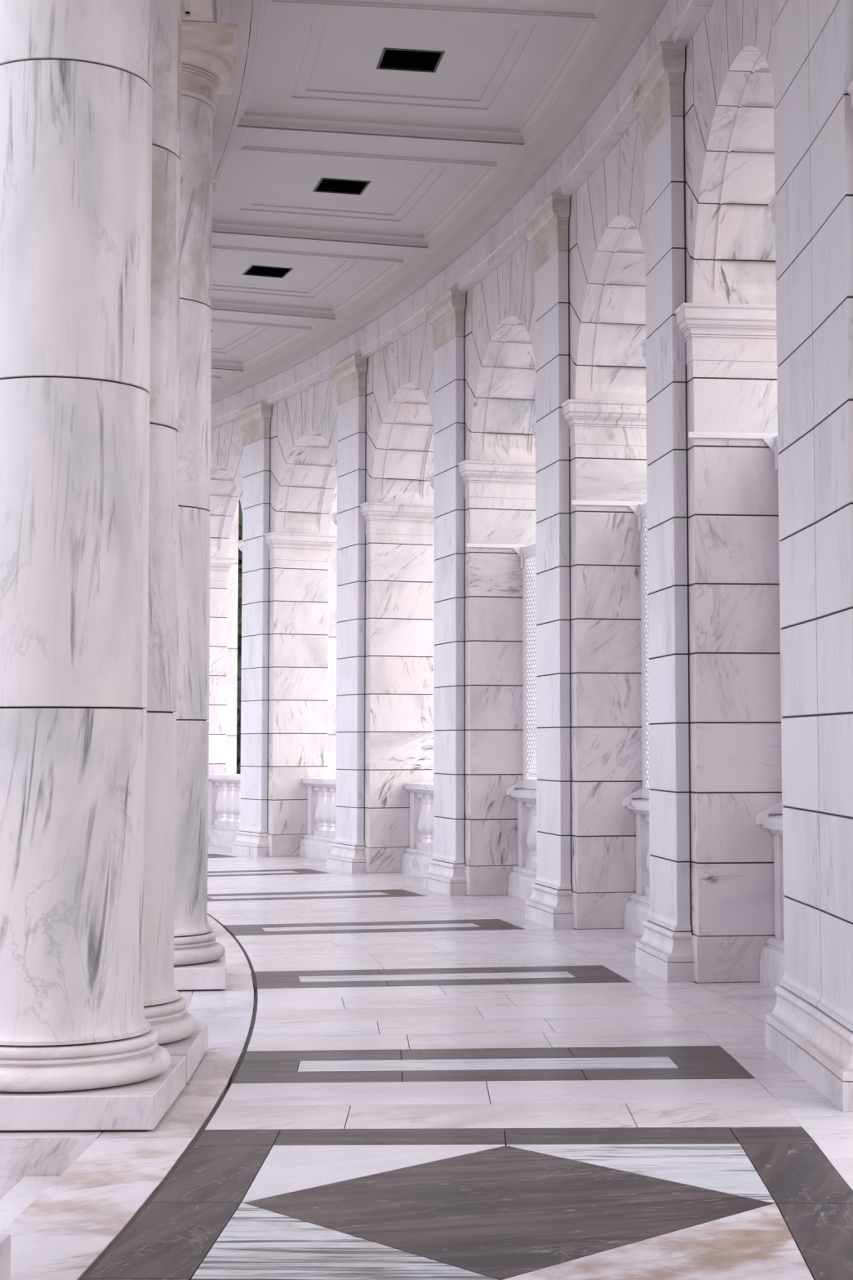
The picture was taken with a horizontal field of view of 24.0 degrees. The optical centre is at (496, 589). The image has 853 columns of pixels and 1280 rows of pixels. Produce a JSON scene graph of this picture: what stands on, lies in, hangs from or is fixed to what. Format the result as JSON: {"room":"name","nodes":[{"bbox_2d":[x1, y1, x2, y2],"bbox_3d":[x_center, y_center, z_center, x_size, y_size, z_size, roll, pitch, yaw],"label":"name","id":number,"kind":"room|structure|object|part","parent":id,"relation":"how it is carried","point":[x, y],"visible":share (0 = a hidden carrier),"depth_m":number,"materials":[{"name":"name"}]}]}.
{"room":"marble colonnade","nodes":[
{"label":"marble colonnade","id":0,"kind":"room"},
{"bbox_2d":[211,0,667,403],"bbox_3d":[-3.401,-4.561,12.980,12.782,0.728,52.553,0,-4,-7],"label":"ceiling","id":1,"kind":"structure","parent":0,"point":[629,22],"depth_m":18.69,"materials":[{"name":"paint"}]},
{"bbox_2d":[211,378,225,386],"bbox_3d":[-5.841,-3.102,30.122,2.583,0.168,3.100,2,-5,-30],"label":"coffer","id":2,"kind":"object","parent":1,"relation":"attached to","point":[213,380],"visible":0.05,"depth_m":29.74,"materials":[{"name":"paint"}]},
{"bbox_2d":[211,367,243,379],"bbox_3d":[-4.936,-3.244,28.483,2.550,0.200,0.773,2,-5,-27],"label":"ceiling beam","id":3,"kind":"structure","parent":1,"relation":"attached to","point":[217,374],"depth_m":28.99,"materials":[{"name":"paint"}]},
{"bbox_2d":[212,0,253,175],"bbox_3d":[-5.043,-4.048,16.705,5.646,0.180,41.920,1,-4,-12],"label":"entablature","id":4,"kind":"structure","parent":1,"relation":"attached to","point":[236,11],"depth_m":16.09,"materials":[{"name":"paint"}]},
{"bbox_2d":[211,322,315,371],"bbox_3d":[-4.120,-3.357,26.794,2.583,0.168,3.100,2,-5,-25],"label":"coffer","id":5,"kind":"object","parent":1,"relation":"attached to","point":[235,347],"visible":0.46,"depth_m":27.33,"materials":[{"name":"paint"}]},
{"bbox_3d":[-4.118,-3.424,26.800,2.331,0.032,2.837,2,-5,-25],"label":"panel","id":6,"kind":"part","parent":5,"relation":"part of","materials":[{"name":"paint"}]},
{"bbox_2d":[211,308,334,331],"bbox_3d":[-3.356,-3.505,25.085,2.550,0.200,0.773,2,-5,-22],"label":"ceiling beam","id":7,"kind":"structure","parent":1,"relation":"attached to","point":[219,316],"depth_m":25.36,"materials":[{"name":"paint"}]},
{"bbox_2d":[211,249,409,319],"bbox_3d":[-2.685,-3.622,23.334,2.583,0.168,3.100,1,-5,-20],"label":"coffer","id":8,"kind":"object","parent":1,"relation":"attached to","point":[322,287],"visible":0.5,"depth_m":23.91,"materials":[{"name":"paint"}]},
{"bbox_2d":[242,265,293,278],"bbox_3d":[-2.666,-3.730,23.340,0.486,0.060,0.501,1,-5,-20],"label":"ceiling vent","id":9,"kind":"object","parent":8,"relation":"attached to","point":[254,270],"visible":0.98,"depth_m":23.37,"materials":[{"name":"black metal"}]},
{"bbox_2d":[212,231,427,264],"bbox_3d":[-2.068,-3.774,21.567,2.550,0.200,0.773,1,-5,-18],"label":"ceiling beam","id":10,"kind":"structure","parent":1,"relation":"attached to","point":[393,254],"depth_m":21.67,"materials":[{"name":"paint"}]},
{"bbox_2d":[212,151,505,248],"bbox_3d":[-1.547,-3.895,19.766,2.583,0.168,3.100,1,-5,-15],"label":"coffer","id":11,"kind":"object","parent":1,"relation":"attached to","point":[409,204],"visible":0.74,"depth_m":20.17,"materials":[{"name":"paint"}]},
{"bbox_2d":[312,177,370,195],"bbox_3d":[-1.529,-4.003,19.770,0.486,0.060,0.501,1,-5,-15],"label":"ceiling vent","id":12,"kind":"object","parent":11,"relation":"attached to","point":[331,185],"visible":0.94,"depth_m":19.80,"materials":[{"name":"black metal"}]},
{"bbox_2d":[228,124,524,168],"bbox_3d":[-1.081,-4.050,17.953,2.550,0.200,0.773,1,-4,-13],"label":"ceiling beam","id":13,"kind":"structure","parent":1,"relation":"attached to","point":[397,148],"depth_m":18.00,"materials":[{"name":"paint"}]},
{"bbox_2d":[236,4,605,145],"bbox_3d":[-0.714,-4.173,16.115,2.583,0.168,3.100,1,-4,-10],"label":"coffer","id":14,"kind":"object","parent":1,"relation":"attached to","point":[495,79],"visible":0.98,"depth_m":16.41,"materials":[{"name":"paint"}]},
{"bbox_2d":[376,47,444,72],"bbox_3d":[-0.696,-4.281,16.117,0.486,0.060,0.501,1,-4,-10],"label":"ceiling vent","id":15,"kind":"object","parent":14,"relation":"attached to","point":[391,59],"visible":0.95,"depth_m":16.14,"materials":[{"name":"black metal"}]},
{"bbox_2d":[258,0,617,22],"bbox_3d":[-0.403,-4.331,14.270,2.550,0.200,0.773,1,-4,-8],"label":"ceiling beam","id":16,"kind":"structure","parent":1,"relation":"attached to","point":[587,11],"depth_m":14.55,"materials":[{"name":"paint"}]},
{"bbox_2d":[80,844,852,1279],"bbox_3d":[-3.743,3.020,18.157,10.343,0.060,48.285,1,-4,-14],"label":"floor","id":17,"kind":"structure","parent":0,"point":[425,1084],"depth_m":8.46,"materials":[{"name":"white stone"}]},
{"bbox_2d":[0,915,255,1279],"bbox_3d":[-4.972,3.037,17.764,4.942,0.150,38.764,1,-4,-14],"label":"floor border","id":18,"kind":"object","parent":17,"relation":"attached to","point":[62,1233],"visible":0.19,"depth_m":7.57,"materials":[{"name":"white stone"}]},
{"bbox_2d":[206,555,235,773],"bbox_3d":[-5.012,1.780,32.455,1.003,4.582,1.427,3,-5,-32],"label":"pier","id":19,"kind":"object","parent":17,"relation":"on","point":[220,566],"visible":0.21,"depth_m":32.11,"materials":[{"name":"white stone"}]},
{"bbox_3d":[-5.015,-0.252,32.609,1.003,0.507,1.427,3,-5,-32],"label":"impost moulding","id":20,"kind":"part","parent":19,"relation":"part of","materials":[{"name":"white stone"}]},
{"bbox_2d":[226,503,238,773],"bbox_3d":[-4.542,0.716,32.832,0.268,6.761,0.854,3,-5,-32],"label":"pilaster","id":21,"kind":"object","parent":19,"relation":"attached to","point":[233,583],"visible":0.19,"depth_m":32.47,"materials":[{"name":"white stone"}]},
{"bbox_2d":[207,773,240,847],"bbox_3d":[-3.803,3.389,30.753,0.491,1.112,2.701,2,-5,-30],"label":"balustrade","id":22,"kind":"object","parent":17,"relation":"on","point":[224,789],"visible":0.31,"depth_m":31.35,"materials":[{"name":"white stone"}]},
{"bbox_3d":[-4.439,3.389,31.858,0.260,0.690,0.143,3,-5,-31],"label":"post","id":23,"kind":"part","parent":22,"relation":"part of","materials":[{"name":"white stone"}]},
{"bbox_3d":[-3.802,3.795,30.722,0.491,0.298,2.701,2,-5,-30],"label":"rail","id":24,"kind":"part","parent":22,"relation":"part of","materials":[{"name":"white stone"}]},
{"bbox_3d":[-3.803,2.899,30.790,0.431,0.129,2.699,2,-5,-30],"label":"cap rail","id":25,"kind":"part","parent":22,"relation":"part of","materials":[{"name":"white stone"}]},
{"bbox_2d":[231,402,271,857],"bbox_3d":[-3.519,0.574,28.877,0.193,6.440,1.037,2,-5,-27],"label":"marble pilaster","id":26,"kind":"object","parent":17,"relation":"on","point":[251,839],"visible":1,"depth_m":28.73,"materials":[{"name":"white stone"}]},
{"bbox_2d":[236,531,336,857],"bbox_3d":[-3.067,1.518,29.049,1.003,4.582,1.427,2,-5,-27],"label":"pier","id":27,"kind":"object","parent":17,"relation":"on","point":[299,562],"visible":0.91,"depth_m":28.49,"materials":[{"name":"white stone"}]},
{"bbox_3d":[-3.070,-0.513,29.203,1.003,0.507,1.427,2,-5,-27],"label":"impost moulding","id":28,"kind":"part","parent":27,"relation":"part of","materials":[{"name":"white stone"}]},
{"bbox_2d":[327,481,337,777],"bbox_3d":[-2.574,0.451,29.385,0.268,6.761,0.854,2,-5,-27],"label":"pilaster","id":29,"kind":"object","parent":27,"relation":"attached to","point":[332,570],"visible":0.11,"depth_m":28.97,"materials":[{"name":"white stone"}]},
{"bbox_2d":[299,777,336,859],"bbox_3d":[-1.994,3.120,27.252,0.491,1.112,2.701,2,-5,-25],"label":"balustrade","id":30,"kind":"object","parent":17,"relation":"on","point":[319,837],"visible":0.34,"depth_m":27.97,"materials":[{"name":"white stone"}]},
{"bbox_3d":[-2.536,3.124,28.406,0.260,0.690,0.143,2,-5,-26],"label":"post","id":31,"kind":"part","parent":30,"relation":"part of","materials":[{"name":"white stone"}]},
{"bbox_3d":[-1.993,3.526,27.221,0.491,0.298,2.701,2,-5,-25],"label":"rail","id":32,"kind":"part","parent":30,"relation":"part of","materials":[{"name":"white stone"}]},
{"bbox_3d":[-1.995,2.630,27.289,0.431,0.129,2.699,2,-5,-25],"label":"cap rail","id":33,"kind":"part","parent":30,"relation":"part of","materials":[{"name":"white stone"}]},
{"bbox_2d":[326,354,367,873],"bbox_3d":[-1.887,0.305,25.358,0.193,6.440,1.037,2,-5,-22],"label":"marble pilaster","id":34,"kind":"object","parent":17,"relation":"on","point":[347,854],"visible":1,"depth_m":25.20,"materials":[{"name":"white stone"}]},
{"bbox_2d":[331,501,434,873],"bbox_3d":[-1.416,1.246,25.491,1.003,4.582,1.427,2,-5,-22],"label":"pier","id":35,"kind":"object","parent":17,"relation":"on","point":[399,635],"visible":0.69,"depth_m":24.92,"materials":[{"name":"white stone"}]},
{"bbox_3d":[-1.419,-0.786,25.646,1.003,0.507,1.427,2,-5,-22],"label":"impost moulding","id":36,"kind":"part","parent":35,"relation":"part of","materials":[{"name":"white stone"}]},
{"bbox_2d":[432,501,434,773],"bbox_3d":[-0.903,0.175,25.786,0.268,6.761,0.854,2,-5,-22],"label":"pilaster","id":37,"kind":"object","parent":35,"relation":"attached to","point":[433,501],"visible":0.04,"depth_m":25.41,"materials":[{"name":"white stone"}]},
{"bbox_2d":[401,782,434,876],"bbox_3d":[-0.487,2.841,23.611,0.491,1.112,2.701,1,-5,-20],"label":"balustrade","id":38,"kind":"object","parent":17,"relation":"on","point":[415,859],"visible":0.2,"depth_m":24.52,"materials":[{"name":"white stone"}]},
{"bbox_3d":[-0.930,2.848,24.807,0.260,0.690,0.143,2,-5,-22],"label":"post","id":39,"kind":"part","parent":38,"relation":"part of","materials":[{"name":"white stone"}]},
{"bbox_3d":[-0.486,3.247,23.580,0.491,0.298,2.701,1,-5,-20],"label":"rail","id":40,"kind":"part","parent":38,"relation":"part of","materials":[{"name":"white stone"}]},
{"bbox_3d":[-0.488,2.351,23.648,0.431,0.129,2.699,1,-5,-20],"label":"cap rail","id":41,"kind":"part","parent":38,"relation":"part of","materials":[{"name":"white stone"}]},
{"bbox_2d":[423,288,466,895],"bbox_3d":[-0.557,0.026,21.715,0.193,6.440,1.037,1,-5,-18],"label":"marble pilaster","id":42,"kind":"object","parent":17,"relation":"on","point":[446,874],"visible":0.99,"depth_m":21.54,"materials":[{"name":"white stone"}]},
{"bbox_2d":[428,459,537,895],"bbox_3d":[-0.070,0.964,21.809,1.003,4.582,1.427,1,-5,-18],"label":"pier","id":43,"kind":"object","parent":17,"relation":"on","point":[500,496],"visible":0.62,"depth_m":21.19,"materials":[{"name":"white stone"}]},
{"bbox_3d":[-0.074,-1.068,21.963,1.003,0.507,1.427,1,-5,-18],"label":"impost moulding","id":44,"kind":"part","parent":43,"relation":"part of","materials":[{"name":"white stone"}]},
{"bbox_2d":[507,788,537,899],"bbox_3d":[0.708,2.554,19.856,0.491,1.112,2.701,1,-5,-15],"label":"balustrade","id":45,"kind":"object","parent":17,"relation":"on","point":[523,875],"visible":0.07,"depth_m":20.85,"materials":[{"name":"white stone"}]},
{"bbox_2d":[466,542,537,795],"bbox_3d":[0.423,0.740,19.918,0.655,2.650,2.704,1,-5,-19],"label":"window frame","id":46,"kind":"structure","parent":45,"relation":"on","point":[524,552],"depth_m":21.11,"materials":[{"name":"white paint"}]},
{"bbox_3d":[0.210,2.077,21.146,0.215,0.170,0.018,1,-5,-17],"label":"sloping plate","id":47,"kind":"part","parent":46,"relation":"part of","materials":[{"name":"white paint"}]},
{"bbox_3d":[0.640,0.721,19.993,0.076,2.565,2.707,1,-5,-15],"label":"frame","id":48,"kind":"part","parent":46,"relation":"part of","materials":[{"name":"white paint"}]},
{"bbox_3d":[0.708,2.960,19.826,0.491,0.298,2.701,1,-5,-15],"label":"rail","id":49,"kind":"part","parent":45,"relation":"part of","materials":[{"name":"white stone"}]},
{"bbox_3d":[0.707,2.064,19.894,0.431,0.129,2.699,1,-5,-15],"label":"cap rail","id":50,"kind":"part","parent":45,"relation":"part of","materials":[{"name":"white stone"}]},
{"bbox_3d":[0.366,2.563,21.085,0.260,0.690,0.143,1,-5,-17],"label":"post","id":51,"kind":"part","parent":45,"relation":"part of","materials":[{"name":"white stone"}]},
{"bbox_2d":[524,191,573,928],"bbox_3d":[0.462,-0.260,17.974,0.193,6.440,1.037,1,-4,-13],"label":"marble pilaster","id":52,"kind":"object","parent":17,"relation":"on","point":[549,904],"visible":0.99,"depth_m":17.77,"materials":[{"name":"white stone"}]},
{"bbox_2d":[529,399,647,929],"bbox_3d":[0.960,0.675,18.026,1.003,4.582,1.427,1,-4,-13],"label":"pier","id":53,"kind":"object","parent":17,"relation":"on","point":[608,437],"visible":0.52,"depth_m":17.40,"materials":[{"name":"white stone"}]},
{"bbox_3d":[0.957,-1.357,18.180,1.003,0.507,1.427,1,-4,-13],"label":"impost moulding","id":54,"kind":"part","parent":53,"relation":"part of","materials":[{"name":"white stone"}]},
{"bbox_2d":[624,798,650,934],"bbox_3d":[1.581,2.261,16.015,0.491,1.112,2.701,1,-4,-10],"label":"balustrade","id":55,"kind":"object","parent":17,"relation":"on","point":[637,908],"visible":0.02,"depth_m":17.16,"materials":[{"name":"white stone"}]},
{"bbox_2d":[571,500,649,806],"bbox_3d":[1.294,0.449,16.101,0.655,2.650,2.703,1,-4,-14],"label":"lattice screen","id":56,"kind":"object","parent":55,"relation":"on","point":[640,509],"visible":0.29,"depth_m":17.38,"materials":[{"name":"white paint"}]},
{"bbox_3d":[1.190,1.787,17.342,0.215,0.170,0.018,1,-4,-12],"label":"sloping plate","id":57,"kind":"part","parent":56,"relation":"part of","materials":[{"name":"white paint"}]},
{"bbox_3d":[1.514,0.428,16.158,0.076,2.565,2.707,1,-4,-10],"label":"frame","id":58,"kind":"part","parent":56,"relation":"part of","materials":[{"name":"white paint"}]},
{"bbox_3d":[1.582,2.667,15.984,0.491,0.298,2.701,1,-4,-10],"label":"rail","id":59,"kind":"part","parent":55,"relation":"part of","materials":[{"name":"white stone"}]},
{"bbox_3d":[1.581,1.771,16.052,0.431,0.129,2.699,1,-4,-10],"label":"cap rail","id":60,"kind":"part","parent":55,"relation":"part of","materials":[{"name":"white stone"}]},
{"bbox_3d":[1.345,2.272,17.268,0.260,0.690,0.143,1,-4,-12],"label":"post","id":61,"kind":"part","parent":55,"relation":"part of","materials":[{"name":"white stone"}]},
{"bbox_2d":[630,40,693,982],"bbox_3d":[1.161,-0.551,14.161,0.193,6.440,1.037,1,-4,-8],"label":"marble pilaster","id":62,"kind":"object","parent":17,"relation":"on","point":[664,949],"visible":1,"depth_m":13.94,"materials":[{"name":"white stone"}]},
{"bbox_2d":[640,302,782,982],"bbox_3d":[1.667,0.381,14.170,1.003,4.582,1.427,1,-4,-8],"label":"pier","id":63,"kind":"object","parent":17,"relation":"on","point":[731,348],"visible":0.56,"depth_m":13.55,"materials":[{"name":"white stone"}]},
{"bbox_3d":[1.664,-1.651,14.325,1.003,0.507,1.427,1,-4,-8],"label":"impost moulding","id":64,"kind":"part","parent":63,"relation":"part of","materials":[{"name":"white stone"}]},
{"bbox_2d":[759,815,784,989],"bbox_3d":[2.129,1.964,12.114,0.491,1.112,2.701,0,-4,-6],"label":"balustrade","id":65,"kind":"object","parent":17,"relation":"on","point":[772,955],"visible":0.03,"depth_m":13.29,"materials":[{"name":"white stone"}]},
{"bbox_2d":[688,431,783,824],"bbox_3d":[1.835,0.154,12.225,0.655,2.650,2.704,1,-4,-9],"label":"lattice screen","id":66,"kind":"object","parent":65,"relation":"on","point":[771,439],"visible":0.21,"depth_m":13.61,"materials":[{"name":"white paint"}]},
{"bbox_3d":[1.847,1.492,13.469,0.215,0.170,0.018,0,-4,-7],"label":"sloping plate","id":67,"kind":"part","parent":66,"relation":"part of","materials":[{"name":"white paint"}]},
{"bbox_3d":[2.061,0.132,12.262,0.076,2.565,2.707,0,-4,-6],"label":"frame","id":68,"kind":"part","parent":66,"relation":"part of","materials":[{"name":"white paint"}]},
{"bbox_3d":[2.129,2.370,12.084,0.491,0.298,2.701,0,-4,-6],"label":"rail","id":69,"kind":"part","parent":65,"relation":"part of","materials":[{"name":"white stone"}]},
{"bbox_3d":[2.128,1.474,12.152,0.431,0.129,2.699,0,-4,-6],"label":"cap rail","id":70,"kind":"part","parent":65,"relation":"part of","materials":[{"name":"white stone"}]},
{"bbox_3d":[1.998,1.975,13.383,0.260,0.690,0.143,0,-4,-7],"label":"post","id":71,"kind":"part","parent":65,"relation":"part of","materials":[{"name":"white stone"}]},
{"bbox_2d":[764,0,852,1111],"bbox_3d":[1.555,-0.877,9.878,0.202,6.440,1.891,0,-4,-3],"label":"marble pilaster","id":72,"kind":"object","parent":17,"relation":"on","point":[809,1028],"visible":1,"depth_m":9.79,"materials":[{"name":"white stone"}]},
{"bbox_2d":[768,80,852,226],"bbox_3d":[2.061,0.051,9.840,1.003,4.582,2.298,0,-4,-3],"label":"pier","id":73,"kind":"object","parent":17,"relation":"on","point":[771,206],"visible":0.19,"depth_m":10.96,"materials":[{"name":"white stone"}]},
{"label":"ground","id":74,"kind":"structure","parent":0,"visible":0},
{"bbox_2d":[0,1176,59,1231],"bbox_3d":[-1.766,2.526,7.013,0.312,0.470,2.196,0,-4,1],"label":"step","id":75,"kind":"structure","parent":74,"relation":"on","point":[28,1188],"depth_m":7.76,"materials":[{"name":"white stone"}]},
{"bbox_2d":[0,1131,102,1199],"bbox_3d":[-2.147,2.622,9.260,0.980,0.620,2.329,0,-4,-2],"label":"tile","id":76,"kind":"object","parent":74,"relation":"on","point":[22,1153],"visible":0.19,"depth_m":8.13,"materials":[{"name":"white stone"}]},
{"bbox_2d":[0,0,186,1131],"bbox_3d":[-1.955,-0.916,9.007,1.086,6.398,1.100,0,-4,-2],"label":"marble column","id":77,"kind":"structure","parent":76,"relation":"on","point":[79,1051],"depth_m":8.63,"materials":[{"name":"white stone"}]},
{"bbox_2d":[142,0,208,1083],"bbox_3d":[-2.002,-0.832,10.123,1.086,6.398,1.100,0,-4,-3],"label":"marble column","id":78,"kind":"structure","parent":76,"relation":"on","point":[180,1033],"depth_m":9.92,"materials":[{"name":"white stone"}]},
{"bbox_2d":[177,991,193,1011],"bbox_3d":[-2.510,2.933,13.345,0.965,0.620,1.168,1,-4,-8],"label":"podium","id":79,"kind":"object","parent":74,"relation":"on","point":[187,995],"visible":0.07,"depth_m":12.85,"materials":[{"name":"white stone"}]},
{"bbox_2d":[173,21,237,991],"bbox_3d":[-2.344,-0.564,13.643,1.086,6.398,1.100,1,-4,-8],"label":"marble column","id":80,"kind":"structure","parent":79,"relation":"on","point":[208,49],"depth_m":13.43,"materials":[{"name":"white stone"}]},
{"bbox_2d":[235,499,242,773],"bbox_3d":[-5.768,-0.976,45.299,4.514,13.287,4.643,-1,-4,10],"label":"evergreen tree","id":81,"kind":"object","parent":74,"relation":"on","point":[240,513],"visible":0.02,"depth_m":43.86,"materials":[{"name":"green plant"}]},
{"bbox_2d":[270,856,743,983],"bbox_3d":[-1.165,3.368,18.727,9.458,0.564,51.596,1,-4,-14],"label":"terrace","id":82,"kind":"object","parent":74,"relation":"on","point":[270,856],"depth_m":19.50,"materials":[{"name":"white stone"}]},
{"bbox_3d":[-2.159,2.328,5.388,1.089,0.620,1.202,-1,-4,10],"label":"podium","id":83,"kind":"object","parent":74,"relation":"on","visible":0},
{"bbox_2d":[0,1234,10,1279],"bbox_3d":[-1.990,-1.170,5.667,1.086,6.398,1.100,0,-4,3],"label":"marble column","id":84,"kind":"structure","parent":83,"relation":"on","point":[5,1239],"depth_m":5.88,"materials":[{"name":"white stone"}]},
{"bbox_3d":[-3.151,3.203,16.879,1.331,0.620,1.430,-1,-4,10],"label":"podium","id":85,"kind":"object","parent":74,"relation":"on","visible":0},
{"bbox_2d":[207,175,220,926],"bbox_3d":[-2.993,-0.293,17.193,1.086,6.398,1.100,1,-4,-13],"label":"marble column","id":86,"kind":"structure","parent":85,"relation":"on","point":[215,179],"depth_m":17.03,"materials":[{"name":"white stone"}]},
{"bbox_3d":[-4.291,-2.127,-3.930,2.433,6.860,15.182,-1,-4,10],"label":"wall","id":87,"kind":"structure","parent":0,"visible":0},
{"bbox_2d":[182,0,217,22],"bbox_3d":[-5.049,-3.744,17.024,5.002,0.458,37.486,1,-4,-13],"label":"lintel","id":88,"kind":"object","parent":87,"relation":"attached to","point":[197,11],"visible":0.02,"depth_m":13.26,"materials":[{"name":"stone"}]},
{"bbox_3d":[-7.034,-1.212,35.487,5.671,1.815,5.505,-1,-4,10],"label":"wall","id":89,"kind":"structure","parent":0,"visible":0},
{"bbox_2d":[209,419,243,556],"bbox_3d":[-4.019,-1.507,31.006,0.870,1.915,3.674,2,-5,-30],"label":"arch","id":90,"kind":"object","parent":89,"relation":"hanging from","point":[226,440],"visible":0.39,"depth_m":31.43,"materials":[{"name":"white stone"}]},
{"bbox_2d":[269,377,337,534],"bbox_3d":[-2.220,-1.774,27.522,0.870,1.915,3.674,2,-5,-25],"label":"arch","id":91,"kind":"object","parent":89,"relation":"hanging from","point":[304,425],"visible":0.51,"depth_m":28.36,"materials":[{"name":"white stone"}]},
{"bbox_2d":[365,321,434,504],"bbox_3d":[-0.721,-2.052,23.900,0.870,1.915,3.674,1,-5,-20],"label":"arch","id":92,"kind":"object","parent":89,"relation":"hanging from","point":[400,376],"visible":0.45,"depth_m":24.80,"materials":[{"name":"white stone"}]},
{"bbox_2d":[210,0,715,429],"bbox_3d":[-2.164,-3.186,23.930,3.612,0.350,31.569,2,-5,-21],"label":"trim","id":93,"kind":"structure","parent":89,"relation":"on","point":[678,21],"depth_m":19.81,"materials":[{"name":"white stone"}]},
{"bbox_2d":[463,240,536,462],"bbox_3d":[0.468,-2.337,20.165,0.870,1.915,3.674,1,-5,-15],"label":"arch","id":94,"kind":"object","parent":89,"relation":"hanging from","point":[500,331],"visible":0.43,"depth_m":21.09,"materials":[{"name":"white stone"}]},
{"bbox_2d":[568,113,646,401],"bbox_3d":[1.337,-2.629,16.343,0.870,1.915,3.674,1,-4,-10],"label":"arch","id":95,"kind":"object","parent":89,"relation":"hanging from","point":[607,276],"visible":0.4,"depth_m":17.29,"materials":[{"name":"white stone"}]},
{"bbox_2d":[683,0,777,305],"bbox_3d":[1.882,-2.925,12.462,0.870,1.915,3.674,0,-4,-6],"label":"arch","id":96,"kind":"object","parent":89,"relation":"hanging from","point":[728,77],"visible":0.45,"depth_m":13.48,"materials":[{"name":"white stone"}]}
]}

